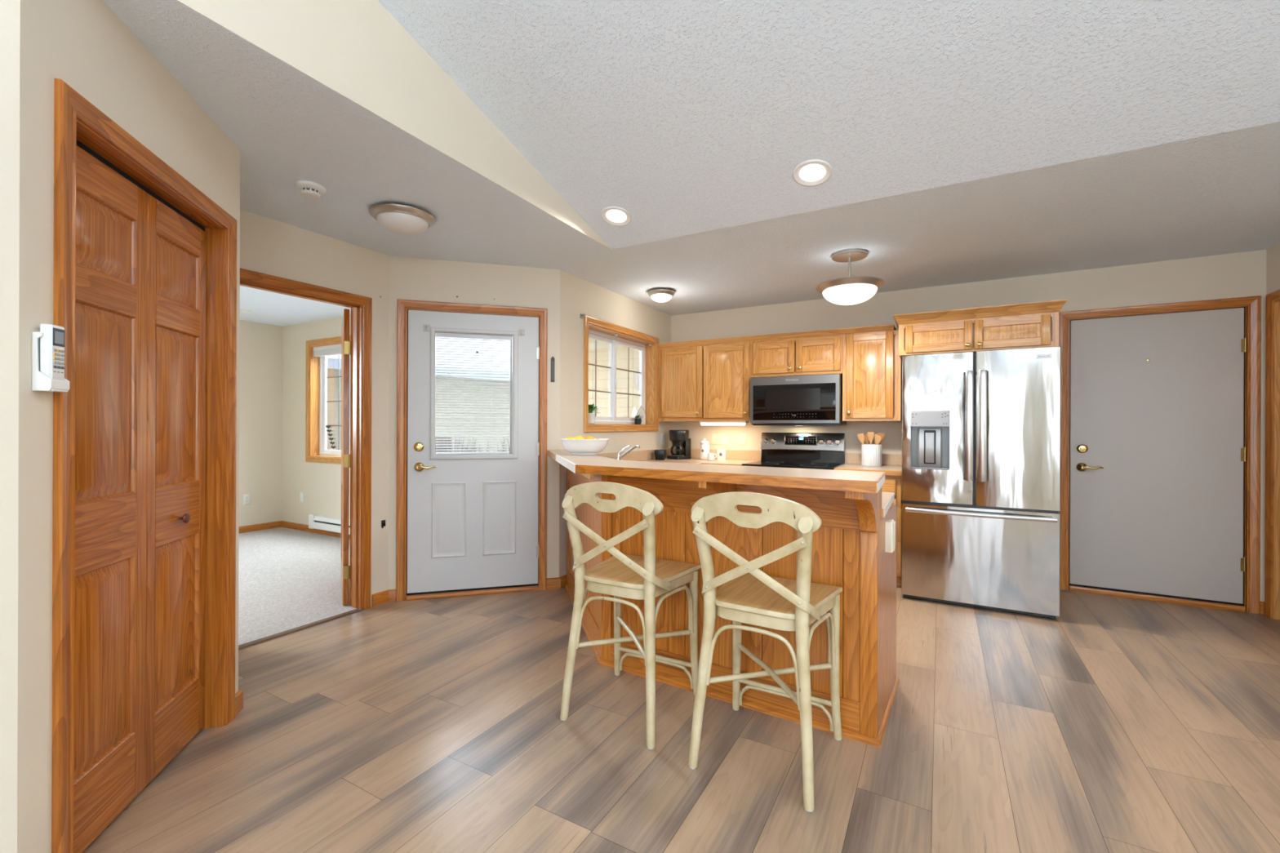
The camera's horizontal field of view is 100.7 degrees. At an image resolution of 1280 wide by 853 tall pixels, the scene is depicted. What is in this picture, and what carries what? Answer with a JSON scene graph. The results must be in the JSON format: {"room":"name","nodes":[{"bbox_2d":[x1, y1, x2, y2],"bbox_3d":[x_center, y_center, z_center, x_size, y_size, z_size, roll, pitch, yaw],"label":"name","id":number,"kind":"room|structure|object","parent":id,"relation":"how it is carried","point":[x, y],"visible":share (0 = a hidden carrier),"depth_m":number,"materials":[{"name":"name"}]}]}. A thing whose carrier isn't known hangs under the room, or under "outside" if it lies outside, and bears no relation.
{"room":"kitchen","nodes":[
{"label":"kitchen","id":0,"kind":"room"},
{"bbox_2d":[17,0,239,852],"bbox_3d":[-1.656,0.015,1.758,0.120,2.440,1.114,0,0,-15],"label":"wall","id":1,"kind":"structure","parent":0,"point":[84,44],"depth_m":1.32,"materials":[{"name":"beige paint"}]},
{"bbox_2d":[31,331,69,392],"bbox_3d":[-1.447,-0.157,1.304,0.038,0.141,0.058,0,0,-15],"label":"remote holder","id":2,"kind":"object","parent":1,"relation":"attached to","point":[40,381],"visible":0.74,"depth_m":1.28,"materials":[{"name":"white plastic"}]},
{"bbox_2d":[39,324,65,381],"bbox_3d":[-1.445,-0.171,1.305,0.027,0.154,0.046,0,0,-15],"label":"remote control","id":3,"kind":"object","parent":2,"relation":"in","point":[51,364],"visible":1,"depth_m":1.29,"materials":[{"name":"white plastic"}]},
{"bbox_2d":[51,78,236,852],"bbox_3d":[-1.595,0.180,1.793,0.017,2.112,0.948,0,0,-15],"label":"trim","id":4,"kind":"structure","parent":1,"relation":"attached to","point":[69,106],"depth_m":1.38,"materials":[{"name":"brown wood"}]},
{"bbox_2d":[73,119,226,852],"bbox_3d":[-1.661,0.203,1.774,0.120,2.064,0.852,0,0,-15],"label":"door","id":5,"kind":"structure","parent":1,"relation":"in","point":[150,376],"depth_m":1.77,"materials":[{"name":"brown wood"}]},
{"bbox_2d":[235,689,243,716],"bbox_3d":[-1.598,1.194,1.782,0.013,0.083,1.128,0,0,-15],"label":"baseboard","id":6,"kind":"structure","parent":1,"relation":"attached to","point":[239,695],"depth_m":2.29,"materials":[{"name":"brown wood"}]},
{"bbox_2d":[239,320,282,526],"bbox_3d":[-5.493,0.002,4.526,0.120,2.440,4.460,0,0,30],"label":"wall","id":7,"kind":"structure","parent":0,"point":[260,344],"depth_m":6.23,"materials":[{"name":"beige paint"}]},
{"bbox_2d":[243,493,250,505],"bbox_3d":[-4.526,0.840,6.108,0.008,0.118,0.074,0,0,30],"label":"wall plate","id":8,"kind":"object","parent":7,"relation":"attached to","point":[246,498],"visible":1,"depth_m":6.11,"materials":[{"name":"white plastic"}]},
{"bbox_2d":[239,520,281,533],"bbox_3d":[-5.439,1.180,4.493,0.013,0.083,4.460,0,0,30],"label":"baseboard","id":9,"kind":"structure","parent":7,"relation":"attached to","point":[274,524],"depth_m":6.22,"materials":[{"name":"brown wood"}]},
{"bbox_2d":[0,0,611,852],"bbox_3d":[-2.036,-0.566,0.395,0.250,3.600,7.381,0,0,28],"label":"wall","id":10,"kind":"structure","parent":0,"point":[357,50],"depth_m":1.80,"materials":[{"name":"beige paint"}]},
{"bbox_2d":[240,208,389,606],"bbox_3d":[-2.129,0.014,3.236,0.120,2.440,1.233,0,0,30],"label":"wall","id":11,"kind":"structure","parent":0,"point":[268,246],"depth_m":3.54,"materials":[{"name":"beige paint"}]},
{"bbox_2d":[240,280,362,608],"bbox_3d":[-2.107,0.203,3.277,0.120,2.062,0.765,0,0,30],"label":"door frame","id":12,"kind":"structure","parent":11,"relation":"attached to","point":[356,356],"depth_m":3.58,"materials":[{"name":"brown wood"}]},
{"bbox_2d":[240,267,372,609],"bbox_3d":[-2.048,0.179,3.243,0.017,2.110,0.861,0,0,30],"label":"bedroom doorway","id":13,"kind":"structure","parent":11,"relation":"attached to","point":[245,274],"depth_m":3.58,"materials":[{"name":"brown wood"}]},
{"bbox_2d":[340,308,351,605],"bbox_3d":[-2.176,0.208,3.919,0.042,2.020,0.721,0,0,-30],"label":"door","id":14,"kind":"structure","parent":13,"relation":"in","point":[345,343],"depth_m":3.62,"materials":[{"name":"brown wood"}]},
{"bbox_2d":[371,589,388,607],"bbox_3d":[-2.075,1.192,3.205,0.013,0.083,1.236,0,0,30],"label":"baseboard","id":15,"kind":"structure","parent":11,"relation":"attached to","point":[381,597],"depth_m":3.67,"materials":[{"name":"brown wood"}]},
{"bbox_2d":[381,520,385,528],"bbox_3d":[-1.791,0.682,3.706,0.010,0.054,0.032,0,0,30],"label":"cable jack","id":16,"kind":"object","parent":11,"relation":"attached to","point":[383,522],"visible":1,"depth_m":3.70,"materials":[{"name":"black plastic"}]},
{"bbox_2d":[281,315,351,524],"bbox_3d":[-3.420,0.009,5.983,2.050,2.440,0.120,0,0,30],"label":"wall","id":17,"kind":"structure","parent":0,"point":[320,483],"depth_m":6.23,"materials":[{"name":"beige paint"}]},
{"bbox_2d":[299,492,303,502],"bbox_3d":[-3.972,0.832,6.221,0.074,0.118,0.006,0,0,30],"label":"wall plate","id":18,"kind":"object","parent":17,"relation":"attached to","point":[301,494],"visible":1,"depth_m":6.21,"materials":[{"name":"white plastic"}]},
{"bbox_2d":[281,520,350,539],"bbox_3d":[-3.457,1.187,5.925,2.050,0.083,0.013,0,0,30],"label":"baseboard","id":19,"kind":"structure","parent":17,"relation":"attached to","point":[304,527],"depth_m":6.16,"materials":[{"name":"brown wood"}]},
{"bbox_2d":[305,334,351,463],"bbox_3d":[-3.266,-0.290,5.909,1.322,1.402,0.177,0,0,30],"label":"window","id":20,"kind":"structure","parent":17,"relation":"in","point":[323,356],"depth_m":6.15,"materials":[{"name":"brown wood"}]},
{"bbox_2d":[313,343,341,356],"bbox_3d":[-3.273,-0.865,5.893,1.178,0.109,0.045,0,0,30],"label":"blind","id":21,"kind":"object","parent":20,"relation":"attached to","point":[326,349],"depth_m":6.03,"materials":[{"name":"white"}]},
{"bbox_2d":[325,425,335,448],"bbox_3d":[-3.590,0.124,6.156,0.195,0.271,0.008,0,0,30],"label":"window cling","id":22,"kind":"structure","parent":20,"relation":"attached to","point":[326,426],"depth_m":6.15,"materials":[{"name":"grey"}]},
{"bbox_2d":[308,513,350,534],"bbox_3d":[-3.232,1.080,5.767,1.203,0.156,0.068,0,0,30],"label":"baseboard heater","id":23,"kind":"object","parent":17,"relation":"attached to","point":[319,522],"visible":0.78,"depth_m":5.89,"materials":[{"name":"white metal"}]},
{"bbox_2d":[388,255,559,589],"bbox_3d":[-1.211,0.017,3.961,1.200,2.440,0.120,0,0,-15],"label":"wall","id":24,"kind":"structure","parent":0,"point":[410,278],"depth_m":3.91,"materials":[{"name":"beige paint"}]},
{"bbox_2d":[395,299,547,601],"bbox_3d":[-1.214,0.170,3.890,1.050,2.134,0.016,0,0,-15],"label":"door frame","id":25,"kind":"structure","parent":24,"relation":"in","point":[402,304],"depth_m":3.83,"materials":[{"name":"brown wood"}]},
{"bbox_2d":[405,308,539,600],"bbox_3d":[-1.221,0.192,3.930,0.967,2.090,0.176,0,0,-15],"label":"door","id":26,"kind":"structure","parent":24,"relation":"in","point":[472,520],"depth_m":3.90,"materials":[{"name":"white paint"}]},
{"bbox_2d":[422,324,430,331],"bbox_3d":[-1.534,-0.710,3.809,0.046,0.048,0.011,0,0,-15],"label":"hook","id":27,"kind":"object","parent":26,"relation":"attached to","point":[426,327],"visible":1,"depth_m":3.81,"materials":[{"name":"grey plastic"}]},
{"bbox_2d":[435,332,512,454],"bbox_3d":[-1.224,-0.238,3.922,0.540,0.885,0.020,0,0,-15],"label":"blind","id":28,"kind":"object","parent":26,"relation":"attached to","point":[469,335],"depth_m":3.92,"materials":[{"name":"white plastic"}]},
{"bbox_2d":[518,328,524,335],"bbox_3d":[-0.892,-0.708,3.987,0.046,0.048,0.011,0,0,-16],"label":"hook","id":29,"kind":"object","parent":26,"relation":"attached to","point":[521,331],"visible":1,"depth_m":3.99,"materials":[{"name":"grey plastic"}]},
{"bbox_2d":[388,577,560,601],"bbox_3d":[-1.193,1.196,3.898,1.217,0.083,0.013,0,0,-15],"label":"baseboard","id":30,"kind":"structure","parent":24,"relation":"attached to","point":[551,583],"depth_m":4.03,"materials":[{"name":"brown wood"}]},
{"bbox_2d":[551,356,554,382],"bbox_3d":[-0.665,-0.438,4.045,0.027,0.198,0.008,0,0,-15],"label":"wall plaque","id":31,"kind":"object","parent":24,"relation":"attached to","point":[552,357],"visible":1,"depth_m":4.04,"materials":[{"name":"grey metal"}]},
{"bbox_2d":[559,270,671,577],"bbox_3d":[-0.195,0.021,4.929,0.120,2.440,1.921,0,0,30],"label":"wall","id":32,"kind":"structure","parent":0,"point":[578,295],"depth_m":4.32,"materials":[{"name":"beige paint"}]},
{"bbox_2d":[558,574,566,587],"bbox_3d":[-0.587,1.198,4.109,0.013,0.083,0.119,0,0,30],"label":"baseboard","id":33,"kind":"structure","parent":32,"relation":"attached to","point":[563,579],"depth_m":4.09,"materials":[{"name":"brown wood"}]},
{"bbox_2d":[583,315,658,432],"bbox_3d":[-0.203,-0.432,4.936,0.177,0.959,1.300,0,0,30],"label":"window","id":34,"kind":"structure","parent":32,"relation":"in","point":[621,371],"depth_m":4.98,"materials":[{"name":"brown wood"}]},
{"bbox_2d":[588,404,601,423],"bbox_3d":[-0.426,-0.113,4.522,0.175,0.183,0.154,0,0,-23],"label":"potted plant","id":35,"kind":"object","parent":34,"relation":"on","point":[591,407],"visible":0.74,"depth_m":4.49,"materials":[{"name":"green plant"}]},
{"bbox_2d":[633,414,641,424],"bbox_3d":[-0.014,-0.071,5.203,0.088,0.101,0.109,0,0,30],"label":"potted succulent","id":36,"kind":"object","parent":34,"relation":"on","point":[637,421],"visible":1,"depth_m":5.17,"materials":[{"name":"green plant"}]},
{"bbox_2d":[635,404,645,424],"bbox_3d":[0.008,-0.117,5.328,0.015,0.194,0.138,0,0,41],"label":"board","id":37,"kind":"object","parent":34,"relation":"on","point":[641,411],"visible":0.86,"depth_m":5.33,"materials":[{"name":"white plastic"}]},
{"bbox_2d":[661,433,664,444],"bbox_3d":[0.243,0.130,5.572,0.008,0.118,0.074,0,0,30],"label":"wall plate","id":38,"kind":"object","parent":32,"relation":"attached to","point":[662,434],"visible":1,"depth_m":5.56,"materials":[{"name":"white plastic"}]},
{"bbox_2d":[596,448,761,461],"bbox_3d":[0.354,0.284,4.740,1.018,0.098,1.699,0,0,30],"label":"backsplash","id":39,"kind":"structure","parent":32,"relation":"attached to","point":[636,455],"depth_m":5.28,"materials":[{"name":"laminate"}]},
{"bbox_2d":[634,418,641,424],"bbox_3d":[-0.021,-0.049,5.195,0.069,0.058,0.069,0,0,30],"label":"plant pot","id":40,"kind":"object","parent":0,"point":[637,421],"depth_m":5.17,"materials":[{"name":"black ceramic"}]},
{"bbox_2d":[82,527,1279,852],"bbox_3d":[-0.868,1.263,0.951,11.460,0.070,9.503,0,0,30],"label":"floor","id":41,"kind":"structure","parent":0,"point":[1112,724],"depth_m":2.07,"materials":[{"name":"wood"}]},
{"bbox_2d":[238,608,364,649],"bbox_3d":[-2.061,1.227,3.248,0.036,0.011,0.765,0,0,30],"label":"trim","id":42,"kind":"structure","parent":41,"relation":"on","point":[273,636],"depth_m":3.21,"materials":[{"name":"brown wood"}]},
{"bbox_2d":[560,481,701,749],"bbox_3d":[-0.032,0.733,2.348,0.466,1.016,0.496,0,0,28],"label":"bar stool","id":43,"kind":"object","parent":41,"relation":"on","point":[646,578],"visible":0.98,"depth_m":2.23,"materials":[{"name":"beige paint"}]},
{"bbox_2d":[564,467,899,747],"bbox_3d":[0.089,0.730,2.954,2.529,1.024,1.023,0,0,42],"label":"breakfast bar","id":44,"kind":"object","parent":41,"relation":"on","point":[849,553],"visible":0.59,"depth_m":2.32,"materials":[{"name":"brown wood"}]},
{"bbox_2d":[547,448,884,493],"bbox_3d":[-0.058,0.227,2.854,0.844,0.095,2.763,0,0,-36],"label":"countertop","id":45,"kind":"structure","parent":44,"relation":"on","point":[868,482],"depth_m":2.15,"materials":[{"name":"laminate"}]},
{"bbox_2d":[560,438,608,455],"bbox_3d":[-0.348,0.128,3.352,0.308,0.100,0.242,0,0,2],"label":"serving bowl","id":46,"kind":"object","parent":45,"relation":"on","point":[575,446],"visible":0.94,"depth_m":3.26,"materials":[{"name":"white ceramic"}]},
{"bbox_2d":[573,435,584,439],"bbox_3d":[-0.383,0.086,3.317,0.076,0.054,0.055,0,0,-14],"label":"lemon","id":47,"kind":"object","parent":46,"relation":"in","point":[577,437],"visible":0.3,"depth_m":3.30,"materials":[{"name":"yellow food"}]},
{"bbox_2d":[584,435,594,439],"bbox_3d":[-0.320,0.086,3.347,0.073,0.052,0.053,0,0,37],"label":"lemon","id":48,"kind":"object","parent":46,"relation":"in","point":[588,437],"visible":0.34,"depth_m":3.33,"materials":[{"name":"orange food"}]},
{"bbox_2d":[596,448,894,518],"bbox_3d":[0.660,0.303,3.942,2.340,0.135,2.787,0,0,30],"label":"countertop","id":49,"kind":"structure","parent":44,"relation":"on","point":[733,457],"depth_m":5.16,"materials":[{"name":"laminate"}]},
{"bbox_2d":[615,444,639,459],"bbox_3d":[-0.124,0.243,4.553,0.220,0.175,0.244,0,0,10],"label":"faucet","id":50,"kind":"object","parent":49,"relation":"on","point":[618,456],"visible":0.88,"depth_m":4.56,"materials":[{"name":"silver metal"}]},
{"bbox_2d":[654,449,666,460],"bbox_3d":[0.201,0.283,5.287,0.108,0.098,0.108,0,0,10],"label":"utensil cup","id":51,"kind":"object","parent":49,"relation":"on","point":[660,455],"visible":1,"depth_m":5.24,"materials":[{"name":"black plastic"}]},
{"bbox_2d":[666,430,690,459],"bbox_3d":[0.408,0.183,5.444,0.209,0.299,0.234,0,0,-38],"label":"coffee maker","id":52,"kind":"object","parent":49,"relation":"on","point":[679,439],"visible":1,"depth_m":5.40,"materials":[{"name":"black plastic"}]},
{"bbox_2d":[699,438,709,460],"bbox_3d":[0.649,0.227,5.316,0.100,0.214,0.100,0,0,-15],"label":"canister","id":53,"kind":"object","parent":49,"relation":"on","point":[704,446],"visible":0.97,"depth_m":5.28,"materials":[{"name":"white ceramic"}]},
{"bbox_2d":[706,453,716,460],"bbox_3d":[0.697,0.298,5.185,0.072,0.072,0.088,0,0,-27],"label":"creamer","id":54,"kind":"object","parent":49,"relation":"on","point":[710,456],"visible":0.99,"depth_m":5.16,"materials":[{"name":"white ceramic"}]},
{"bbox_2d":[716,449,725,460],"bbox_3d":[0.797,0.282,5.207,0.084,0.104,0.025,0,0,38],"label":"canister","id":55,"kind":"object","parent":49,"relation":"on","point":[721,454],"visible":0.98,"depth_m":5.20,"materials":[{"name":"white ceramic"}]},
{"bbox_2d":[884,519,895,552],"bbox_3d":[1.074,0.470,2.284,0.042,0.130,0.078,0,0,30],"label":"outlet box","id":56,"kind":"object","parent":44,"relation":"attached to","point":[890,547],"visible":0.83,"depth_m":2.25,"materials":[{"name":"beige plastic"}]},
{"bbox_2d":[688,491,842,812],"bbox_3d":[0.488,0.735,2.023,0.466,1.016,0.496,0,0,31],"label":"bar stool","id":57,"kind":"object","parent":41,"relation":"on","point":[754,597],"visible":1,"depth_m":1.90,"materials":[{"name":"beige paint"}]},
{"bbox_2d":[742,432,845,470],"bbox_3d":[1.373,0.652,4.725,0.766,1.188,0.692,0,0,30],"label":"range","id":58,"kind":"object","parent":41,"relation":"on","point":[816,451],"visible":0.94,"depth_m":4.89,"materials":[{"name":"black metal"}]},
{"bbox_2d":[742,460,844,468],"bbox_3d":[1.364,0.335,4.707,0.766,0.012,0.553,0,0,30],"label":"cooktop","id":59,"kind":"object","parent":58,"relation":"in","point":[780,464],"depth_m":4.66,"materials":[{"name":"black glass"}]},
{"bbox_2d":[881,475,902,586],"bbox_3d":[1.934,0.813,4.440,0.482,0.871,0.662,0,0,30],"label":"base cabinet","id":60,"kind":"object","parent":41,"relation":"on","point":[892,483],"visible":0.06,"depth_m":4.08,"materials":[{"name":"brown wood"}]},
{"bbox_2d":[834,453,902,475],"bbox_3d":[1.939,0.308,4.444,0.488,0.135,0.652,0,0,30],"label":"countertop","id":61,"kind":"structure","parent":60,"relation":"on","point":[891,464],"depth_m":4.59,"materials":[{"name":"laminate"}]},
{"bbox_2d":[861,444,881,466],"bbox_3d":[1.984,0.245,4.542,0.160,0.186,0.160,0,0,30],"label":"utensil crock","id":62,"kind":"object","parent":61,"relation":"on","point":[871,455],"visible":0.94,"depth_m":4.48,"materials":[{"name":"white"}]},
{"bbox_2d":[857,433,864,444],"bbox_3d":[1.924,0.186,4.576,0.090,0.257,0.012,0,0,30],"label":"wooden utensil","id":63,"kind":"object","parent":62,"relation":"in","point":[861,437],"visible":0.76,"depth_m":4.58,"materials":[{"name":"brown wood"}]},
{"bbox_2d":[864,434,869,444],"bbox_3d":[1.965,0.191,4.584,0.058,0.247,0.015,0,0,45],"label":"wooden utensil","id":64,"kind":"object","parent":62,"relation":"in","point":[866,440],"visible":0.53,"depth_m":4.58,"materials":[{"name":"brown wood"}]},
{"bbox_2d":[866,431,874,444],"bbox_3d":[1.969,0.180,4.527,0.054,0.268,0.012,0,0,30],"label":"wooden utensil","id":65,"kind":"object","parent":62,"relation":"in","point":[870,434],"visible":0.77,"depth_m":4.52,"materials":[{"name":"brown wood"}]},
{"bbox_2d":[875,435,881,444],"bbox_3d":[2.010,0.195,4.493,0.065,0.239,0.012,0,0,30],"label":"wooden utensil","id":66,"kind":"object","parent":62,"relation":"in","point":[877,438],"visible":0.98,"depth_m":4.49,"materials":[{"name":"brown wood"}]},
{"bbox_2d":[877,432,884,444],"bbox_3d":[2.039,0.183,4.511,0.078,0.262,0.012,0,0,30],"label":"wooden utensil","id":67,"kind":"object","parent":62,"relation":"in","point":[882,435],"visible":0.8,"depth_m":4.50,"materials":[{"name":"brown wood"}]},
{"bbox_2d":[901,346,1061,620],"bbox_3d":[2.476,0.369,3.938,0.914,1.762,0.885,0,0,30],"label":"refrigerator","id":68,"kind":"object","parent":41,"relation":"on","point":[980,505],"visible":1,"depth_m":3.57,"materials":[{"name":"grey metal"}]},
{"bbox_2d":[102,0,1279,326],"bbox_3d":[-0.103,-1.224,2.447,11.540,0.050,6.393,0,0,30],"label":"ceiling","id":69,"kind":"structure","parent":0,"point":[1215,194],"depth_m":2.97,"materials":[{"name":"white paint"}]},
{"bbox_2d":[240,309,251,313],"bbox_3d":[-4.107,-1.196,5.524,0.090,0.036,0.090,0,0,30],"label":"ceiling sensor","id":70,"kind":"object","parent":69,"relation":"attached to","point":[243,311],"visible":1,"depth_m":5.50,"materials":[{"name":"white plastic"}]},
{"bbox_2d":[294,180,326,199],"bbox_3d":[-1.653,-1.181,2.663,0.136,0.048,0.136,0,0,30],"label":"smoke detector","id":71,"kind":"object","parent":69,"relation":"attached to","point":[309,189],"visible":1,"depth_m":2.63,"materials":[{"name":"white plastic"}]},
{"bbox_2d":[301,187,319,193],"bbox_3d":[-1.653,-1.176,2.663,0.080,0.014,0.080,0,0,30],"label":"vent","id":72,"kind":"object","parent":71,"relation":"attached to","point":[304,190],"depth_m":2.63,"materials":[{"name":"grey plastic"}]},
{"bbox_2d":[368,202,435,235],"bbox_3d":[-1.339,-1.151,2.996,0.340,0.106,0.340,0,0,30],"label":"ceiling lamp","id":73,"kind":"object","parent":69,"relation":"attached to","point":[402,219],"visible":1,"depth_m":2.91,"materials":[{"name":"white glass"}]},
{"bbox_2d":[648,288,675,302],"bbox_3d":[0.189,-1.150,4.688,0.240,0.096,0.240,0,0,30],"label":"ceiling lamp","id":74,"kind":"object","parent":69,"relation":"attached to","point":[658,295],"visible":1,"depth_m":4.61,"materials":[{"name":"white glass"}]},
{"bbox_2d":[816,248,884,305],"bbox_3d":[1.453,-1.022,3.679,0.440,0.344,0.440,0,0,30],"label":"lamp","id":75,"kind":"object","parent":69,"relation":"hanging from","point":[846,291],"visible":1,"depth_m":3.58,"materials":[{"name":"white glass"}]},
{"bbox_2d":[377,0,1279,249],"bbox_3d":[0.709,-1.682,-1.214,6.520,1.023,7.480,0,0,30],"label":"ceiling","id":76,"kind":"structure","parent":0,"point":[683,117],"depth_m":2.16,"materials":[{"name":"white paint"}]},
{"bbox_2d":[600,206,631,226],"bbox_3d":[-0.144,-1.274,3.218,0.188,0.054,0.183,0,0,33],"label":"recessed light","id":77,"kind":"object","parent":76,"relation":"attached to","point":[614,215],"visible":1,"depth_m":3.21,"materials":[{"name":"white"}]},
{"bbox_2d":[792,159,832,186],"bbox_3d":[0.864,-1.269,2.656,0.188,0.054,0.183,0,0,33],"label":"recessed light","id":78,"kind":"object","parent":76,"relation":"attached to","point":[813,172],"visible":1,"depth_m":2.65,"materials":[{"name":"white"}]},
{"bbox_2d":[670,249,1266,607],"bbox_3d":[2.289,0.029,4.694,4.434,2.440,0.120,0,0,30],"label":"wall","id":79,"kind":"structure","parent":0,"point":[1242,274],"depth_m":4.31,"materials":[{"name":"beige paint"}]},
{"bbox_2d":[658,341,752,421],"bbox_3d":[0.680,-0.426,5.329,1.000,0.747,0.356,0,0,30],"label":"upper cabinet","id":80,"kind":"object","parent":79,"relation":"attached to","point":[709,382],"visible":0.98,"depth_m":5.18,"materials":[{"name":"brown wood"}]},
{"bbox_2d":[699,421,748,425],"bbox_3d":[0.815,-0.030,5.167,0.475,0.042,0.095,0,0,30],"label":"lamp","id":81,"kind":"object","parent":80,"relation":"attached to","point":[703,423],"visible":1,"depth_m":5.12,"materials":[{"name":"white plastic"}]},
{"bbox_2d":[657,324,896,348],"bbox_3d":[1.211,-0.822,5.046,2.198,0.048,0.326,0,0,30],"label":"crown molding","id":82,"kind":"structure","parent":80,"relation":"attached to","point":[890,326],"depth_m":4.82,"materials":[{"name":"brown wood"}]},
{"bbox_2d":[711,433,726,444],"bbox_3d":[0.813,0.130,5.453,0.162,0.118,0.014,0,0,30],"label":"switch plate","id":83,"kind":"object","parent":79,"relation":"attached to","point":[717,438],"visible":1,"depth_m":5.45,"materials":[{"name":"beige plastic"}]},
{"bbox_2d":[739,433,746,445],"bbox_3d":[1.033,0.131,5.332,0.074,0.118,0.008,0,0,30],"label":"wall plate","id":84,"kind":"object","parent":79,"relation":"attached to","point":[742,436],"visible":1,"depth_m":5.33,"materials":[{"name":"beige plastic"}]},
{"bbox_2d":[752,334,842,377],"bbox_3d":[1.464,-0.628,4.885,0.798,0.337,0.356,0,0,30],"label":"upper cabinet","id":85,"kind":"object","parent":79,"relation":"attached to","point":[814,355],"visible":0.95,"depth_m":4.75,"materials":[{"name":"brown wood"}]},
{"bbox_2d":[750,373,846,426],"bbox_3d":[1.452,-0.230,4.865,0.786,0.446,0.401,0,0,30],"label":"microwave","id":86,"kind":"object","parent":85,"relation":"attached to","point":[806,399],"visible":1,"depth_m":4.68,"materials":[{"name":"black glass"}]},
{"bbox_2d":[842,329,902,421],"bbox_3d":[2.008,-0.421,4.577,0.452,0.747,0.356,0,0,30],"label":"upper cabinet","id":87,"kind":"object","parent":79,"relation":"attached to","point":[872,364],"visible":0.97,"depth_m":4.45,"materials":[{"name":"brown wood"}]},
{"bbox_2d":[846,453,902,465],"bbox_3d":[2.095,0.290,4.719,0.488,0.098,0.019,0,0,30],"label":"backsplash","id":88,"kind":"structure","parent":79,"relation":"attached to","point":[851,458],"depth_m":4.67,"materials":[{"name":"laminate"}]},
{"bbox_2d":[893,298,1067,360],"bbox_3d":[2.562,-0.701,4.093,1.060,0.309,0.652,0,0,30],"label":"upper cabinet","id":89,"kind":"object","parent":79,"relation":"attached to","point":[1032,325],"visible":0.98,"depth_m":3.81,"materials":[{"name":"brown wood"}]},
{"bbox_2d":[1068,306,1247,612],"bbox_3d":[3.717,0.216,3.865,0.976,2.098,0.196,0,0,30],"label":"door","id":90,"kind":"structure","parent":79,"relation":"in","point":[1157,401],"depth_m":3.81,"materials":[{"name":"beige paint"}]},
{"bbox_2d":[1058,295,1261,613],"bbox_3d":[3.693,0.188,3.821,1.072,2.133,0.016,0,0,30],"label":"door frame","id":91,"kind":"structure","parent":79,"relation":"in","point":[1253,304],"depth_m":3.58,"materials":[{"name":"brown wood"}]},
{"bbox_2d":[1259,601,1264,614],"bbox_3d":[4.170,1.215,3.550,0.027,0.083,0.013,0,0,30],"label":"baseboard","id":92,"kind":"structure","parent":79,"relation":"attached to","point":[1261,603],"depth_m":3.55,"materials":[{"name":"brown wood"}]},
{"bbox_2d":[1266,242,1279,294],"bbox_3d":[3.834,0.035,2.802,0.120,2.440,1.650,0,0,30],"label":"wall","id":93,"kind":"structure","parent":0,"point":[1273,254],"depth_m":3.48,"materials":[{"name":"beige paint"}]},
{"bbox_2d":[1264,288,1279,618],"bbox_3d":[3.942,0.190,3.132,0.017,2.132,0.898,0,0,30],"label":"door frame","id":94,"kind":"structure","parent":93,"relation":"in","point":[1273,296],"depth_m":3.49,"materials":[{"name":"brown wood"}]},
{"bbox_2d":[1272,299,1279,619],"bbox_3d":[4.001,0.214,3.098,0.120,2.084,0.802,0,0,30],"label":"door","id":95,"kind":"structure","parent":93,"relation":"in","point":[1276,606],"depth_m":3.46,"materials":[{"name":"brown wood"}]},
{"label":"outside","id":96,"kind":"structure","parent":0,"visible":0},
{"bbox_3d":[-6.968,1.416,21.184,57.000,0.120,90.000,0,0,30],"label":"ground","id":97,"kind":"structure","parent":96,"visible":0},
{"bbox_2d":[435,436,451,452],"bbox_3d":[-3.525,0.774,9.496,0.280,1.190,0.292,0,0,-17],"label":"utility box","id":98,"kind":"object","parent":97,"relation":"on","point":[435,437],"visible":0.16,"depth_m":9.35,"materials":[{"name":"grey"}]},
{"bbox_2d":[436,444,447,452],"bbox_3d":[-3.482,0.419,9.362,0.200,0.200,0.012,0,0,-17],"label":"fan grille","id":99,"kind":"object","parent":98,"relation":"attached to","point":[444,445],"depth_m":9.35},
{"bbox_2d":[435,437,499,454],"bbox_3d":[-2.913,0.765,8.642,1.047,1.223,1.185,0,0,30],"label":"shrub","id":100,"kind":"object","parent":97,"relation":"on","point":[442,437],"visible":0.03,"depth_m":8.59,"materials":[{"name":"grey plant"}]},
{"bbox_2d":[435,333,512,454],"bbox_3d":[-6.082,-1.011,15.194,13.800,4.740,7.040,0,0,-42],"label":"house","id":101,"kind":"structure","parent":97,"relation":"on","point":[436,339],"depth_m":13.04,"materials":[{"name":"beige"}]},
{"bbox_2d":[486,437,510,454],"bbox_3d":[-1.937,0.767,8.737,1.049,1.223,1.116,0,0,-35],"label":"shrub","id":102,"kind":"object","parent":97,"relation":"on","point":[504,437],"visible":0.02,"depth_m":8.67,"materials":[{"name":"grey plant"}]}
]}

